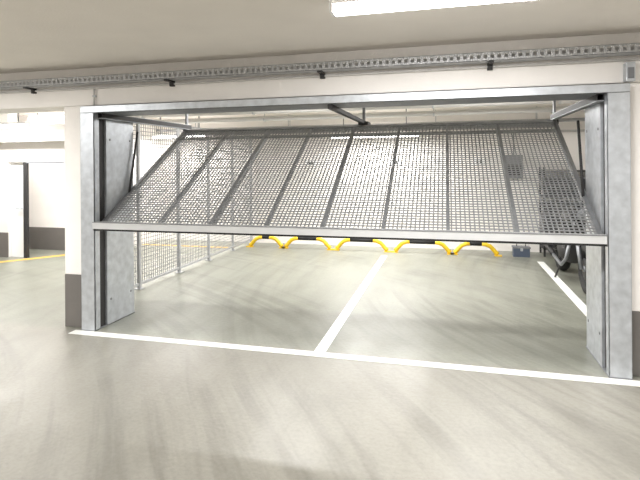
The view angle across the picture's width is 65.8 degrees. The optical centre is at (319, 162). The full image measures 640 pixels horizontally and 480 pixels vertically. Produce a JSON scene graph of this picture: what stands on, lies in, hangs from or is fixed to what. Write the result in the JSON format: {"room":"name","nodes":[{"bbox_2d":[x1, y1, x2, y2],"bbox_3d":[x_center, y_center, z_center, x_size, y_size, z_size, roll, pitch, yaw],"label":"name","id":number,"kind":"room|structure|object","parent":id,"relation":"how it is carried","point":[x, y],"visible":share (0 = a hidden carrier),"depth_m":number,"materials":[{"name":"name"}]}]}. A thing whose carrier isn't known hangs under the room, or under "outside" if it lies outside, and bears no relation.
{"room":"parking garage","nodes":[
{"label":"parking garage","id":0,"kind":"room"},
{"bbox_2d":[0,113,63,256],"bbox_3d":[-6.821,0.379,9.089,6.250,2.550,0.200,0,0,14],"label":"wall","id":1,"kind":"structure","parent":0,"point":[53,151],"depth_m":8.59,"materials":[{"name":"white paint"}]},
{"bbox_2d":[0,232,8,256],"bbox_3d":[-7.648,1.445,9.193,4.580,0.430,0.015,0,0,14],"label":"baseboard","id":2,"kind":"structure","parent":1,"relation":"attached to","point":[4,238],"depth_m":8.63,"materials":[{"name":"grey paint"}]},
{"bbox_2d":[0,131,63,142],"bbox_3d":[-6.611,-0.428,8.827,6.800,0.160,0.200,0,0,14],"label":"beam","id":3,"kind":"structure","parent":1,"relation":"attached to","point":[41,136],"depth_m":8.27,"materials":[{"name":"white paint"}]},
{"bbox_2d":[11,161,63,257],"bbox_3d":[-4.636,0.806,8.480,1.620,1.660,0.110,0,0,14],"label":"door","id":4,"kind":"structure","parent":1,"relation":"in","point":[19,170],"depth_m":8.64,"materials":[{"name":"white metal"}]},
{"bbox_2d":[19,116,64,227],"bbox_3d":[-6.719,0.378,9.889,6.050,2.550,0.200,0,0,14],"label":"wall","id":5,"kind":"structure","parent":0,"point":[46,180],"depth_m":9.39,"materials":[{"name":"white paint"}]},
{"bbox_2d":[29,227,64,249],"bbox_3d":[-6.737,1.443,9.784,6.050,0.420,0.015,0,0,14],"label":"baseboard","id":6,"kind":"structure","parent":5,"relation":"attached to","point":[46,238],"depth_m":9.37,"materials":[{"name":"grey paint"}]},
{"bbox_2d":[133,118,160,245],"bbox_3d":[-3.663,0.354,9.928,0.150,2.550,1.400,0,0,14],"label":"wall","id":7,"kind":"structure","parent":0,"point":[146,146],"depth_m":10.14,"materials":[{"name":"white paint"}]},
{"bbox_2d":[0,239,639,479],"bbox_3d":[-2.568,1.669,2.007,18.000,0.103,16.600,0,0,14],"label":"floor","id":8,"kind":"structure","parent":0,"point":[73,406],"depth_m":3.74,"materials":[{"name":"grey concrete"}]},
{"bbox_2d":[64,106,81,327],"bbox_3d":[-2.378,0.530,5.064,0.226,2.178,0.386,0,0,14],"label":"concrete column","id":9,"kind":"structure","parent":8,"relation":"on","point":[73,304],"depth_m":4.88,"materials":[{"name":"white paint"}]},
{"bbox_2d":[133,124,252,289],"bbox_3d":[-1.986,0.526,7.710,0.100,2.180,4.840,0,0,14],"label":"fence","id":10,"kind":"object","parent":8,"relation":"on","point":[241,238],"visible":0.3,"depth_m":7.11,"materials":[{"name":"white metal"}]},
{"bbox_2d":[246,236,284,248],"bbox_3d":[-1.028,1.493,9.437,0.780,0.231,0.100,0,0,14],"label":"hoop","id":11,"kind":"object","parent":8,"relation":"on","point":[255,239],"visible":0.94,"depth_m":9.40,"materials":[{"name":"yellow paint"}]},
{"bbox_2d":[284,237,332,249],"bbox_3d":[-0.234,1.486,9.233,1.000,0.231,0.100,0,0,14],"label":"hoop","id":12,"kind":"object","parent":8,"relation":"on","point":[292,239],"visible":0.88,"depth_m":9.20,"materials":[{"name":"yellow paint"}]},
{"bbox_2d":[80,83,632,379],"bbox_3d":[0.212,0.324,5.125,4.740,2.548,1.930,0,0,14],"label":"gate","id":13,"kind":"object","parent":8,"relation":"on","point":[107,157],"visible":1,"depth_m":4.66,"materials":[{"name":"metal"}]},
{"bbox_2d":[333,238,390,251],"bbox_3d":[0.754,1.479,8.979,1.060,0.231,0.100,0,0,14],"label":"hoop","id":14,"kind":"object","parent":8,"relation":"on","point":[345,240],"visible":0.97,"depth_m":8.94,"materials":[{"name":"yellow paint"}]},
{"bbox_2d":[391,240,453,254],"bbox_3d":[1.800,1.470,8.709,1.080,0.231,0.100,0,0,14],"label":"hoop","id":15,"kind":"object","parent":8,"relation":"on","point":[404,242],"visible":0.92,"depth_m":8.68,"materials":[{"name":"yellow paint"}]},
{"bbox_2d":[453,242,501,256],"bbox_3d":[2.671,1.464,8.485,0.840,0.231,0.100,0,0,14],"label":"hoop","id":16,"kind":"object","parent":8,"relation":"on","point":[464,244],"visible":0.93,"depth_m":8.46,"materials":[{"name":"yellow paint"}]},
{"bbox_2d":[512,244,530,256],"bbox_3d":[3.389,1.459,8.343,0.280,0.229,0.177,0,0,14],"label":"toolbox","id":17,"kind":"object","parent":8,"relation":"on","point":[517,250],"visible":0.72,"depth_m":8.28,"materials":[{"name":"blue plastic"}]},
{"bbox_2d":[539,186,585,293],"bbox_3d":[3.389,0.938,6.636,0.782,1.279,2.162,0,0,14],"label":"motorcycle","id":18,"kind":"object","parent":8,"relation":"on","point":[564,255],"visible":0.37,"depth_m":6.46,"materials":[{"name":"black metal"}]},
{"bbox_2d":[539,168,585,256],"bbox_3d":[4.250,0.817,8.361,0.950,1.500,0.410,0,0,14],"label":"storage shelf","id":19,"kind":"object","parent":8,"relation":"on","point":[541,246],"visible":0.15,"depth_m":8.28,"materials":[{"name":"metal"}]},
{"bbox_2d":[630,83,639,375],"bbox_3d":[3.020,0.487,3.684,1.401,2.178,0.366,0,0,14],"label":"concrete column","id":20,"kind":"structure","parent":8,"relation":"on","point":[634,87],"depth_m":3.67,"materials":[{"name":"white paint"}]},
{"bbox_2d":[0,0,639,119],"bbox_3d":[-2.589,-1.005,2.007,18.000,0.150,16.600,0,0,14],"label":"ceiling","id":21,"kind":"structure","parent":0,"point":[36,35],"depth_m":3.50,"materials":[{"name":"paint"}]},
{"bbox_2d":[0,113,29,127],"bbox_3d":[-5.261,-0.739,8.065,1.200,0.335,0.104,0,0,14],"label":"lamp","id":22,"kind":"object","parent":21,"relation":"hanging from","point":[2,124],"visible":0.85,"depth_m":7.94,"materials":[{"name":"white plastic"}]},
{"bbox_2d":[27,113,63,120],"bbox_3d":[-4.734,-0.848,8.910,1.200,0.125,0.104,0,0,14],"label":"lamp","id":23,"kind":"object","parent":21,"relation":"attached to","point":[57,116],"visible":0.49,"depth_m":8.93,"materials":[{"name":"white plastic"}]},
{"bbox_2d":[151,116,204,138],"bbox_3d":[-2.763,-0.709,9.745,1.200,0.435,0.104,0,0,14],"label":"lamp","id":24,"kind":"object","parent":21,"relation":"hanging from","point":[174,136],"visible":0.17,"depth_m":9.76,"materials":[{"name":"white plastic"}]},
{"bbox_2d":[0,32,639,113],"bbox_3d":[-1.835,-0.751,4.927,18.000,0.370,0.370,0,0,14],"label":"ceiling beam","id":25,"kind":"structure","parent":21,"relation":"attached to","point":[601,72],"depth_m":4.22,"materials":[{"name":"white paint"}]},
{"bbox_2d":[0,43,639,105],"bbox_3d":[-1.900,-0.689,4.674,17.800,0.268,0.148,0,0,14],"label":"cable tray","id":26,"kind":"object","parent":25,"relation":"attached to","point":[579,51],"visible":0.98,"depth_m":4.10,"materials":[{"name":"grey metal"}]},
{"bbox_2d":[623,62,635,82],"bbox_3d":[2.273,-0.668,3.636,0.060,0.140,0.078,0,0,14],"label":"control box","id":27,"kind":"object","parent":25,"relation":"attached to","point":[628,67],"visible":1,"depth_m":3.61,"materials":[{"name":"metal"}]},
{"bbox_2d":[130,100,581,117],"bbox_3d":[0.265,-0.868,7.571,8.550,0.164,0.072,0,0,14],"label":"ceiling pipe","id":28,"kind":"object","parent":21,"relation":"hanging from","point":[561,101],"depth_m":7.40,"materials":[{"name":"white metal"}]},
{"bbox_2d":[133,104,584,124],"bbox_3d":[0.390,-0.834,8.056,8.550,0.234,0.092,0,0,14],"label":"ceiling pipe","id":29,"kind":"object","parent":21,"relation":"hanging from","point":[264,118],"depth_m":7.87,"materials":[{"name":"white metal"}]},
{"bbox_2d":[157,106,584,131],"bbox_3d":[0.714,-0.812,9.315,8.550,0.284,0.072,0,0,14],"label":"ceiling pipe","id":30,"kind":"object","parent":21,"relation":"hanging from","point":[561,119],"depth_m":9.04,"materials":[{"name":"white metal"}]},
{"bbox_2d":[330,109,418,137],"bbox_3d":[0.966,-0.703,8.785,1.600,0.505,0.104,0,0,14],"label":"lamp","id":31,"kind":"object","parent":21,"relation":"hanging from","point":[406,109],"visible":0.09,"depth_m":8.69,"materials":[{"name":"white plastic"}]},
{"bbox_2d":[329,0,527,16],"bbox_3d":[0.694,-0.909,2.721,1.300,0.082,0.104,0,0,14],"label":"lamp","id":32,"kind":"object","parent":21,"relation":"attached to","point":[336,7],"visible":1,"depth_m":2.77,"materials":[{"name":"white plastic"}]},
{"bbox_2d":[159,129,584,140],"bbox_3d":[0.740,-0.727,9.411,8.550,0.454,0.052,0,0,14],"label":"ceiling pipe","id":33,"kind":"object","parent":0,"point":[575,130],"depth_m":8.48,"materials":[{"name":"white metal"}]},
{"bbox_2d":[160,111,585,251],"bbox_3d":[-0.534,0.329,9.948,18.000,2.550,0.200,0,0,14],"label":"wall","id":34,"kind":"structure","parent":0,"point":[571,138],"depth_m":9.40,"materials":[{"name":"white paint"}]},
{"bbox_2d":[474,158,484,164],"bbox_3d":[2.884,-0.028,8.954,0.220,0.110,0.015,0,0,14],"label":"sign","id":35,"kind":"object","parent":34,"relation":"attached to","point":[474,158],"visible":0.38,"depth_m":8.95,"materials":[{"name":"white plastic"}]},
{"bbox_2d":[505,135,522,176],"bbox_3d":[3.431,-0.127,8.755,0.280,0.800,0.128,0,0,14],"label":"electrical box","id":36,"kind":"object","parent":34,"relation":"attached to","point":[513,135],"visible":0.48,"depth_m":8.70,"materials":[{"name":"grey plastic"}]}
]}

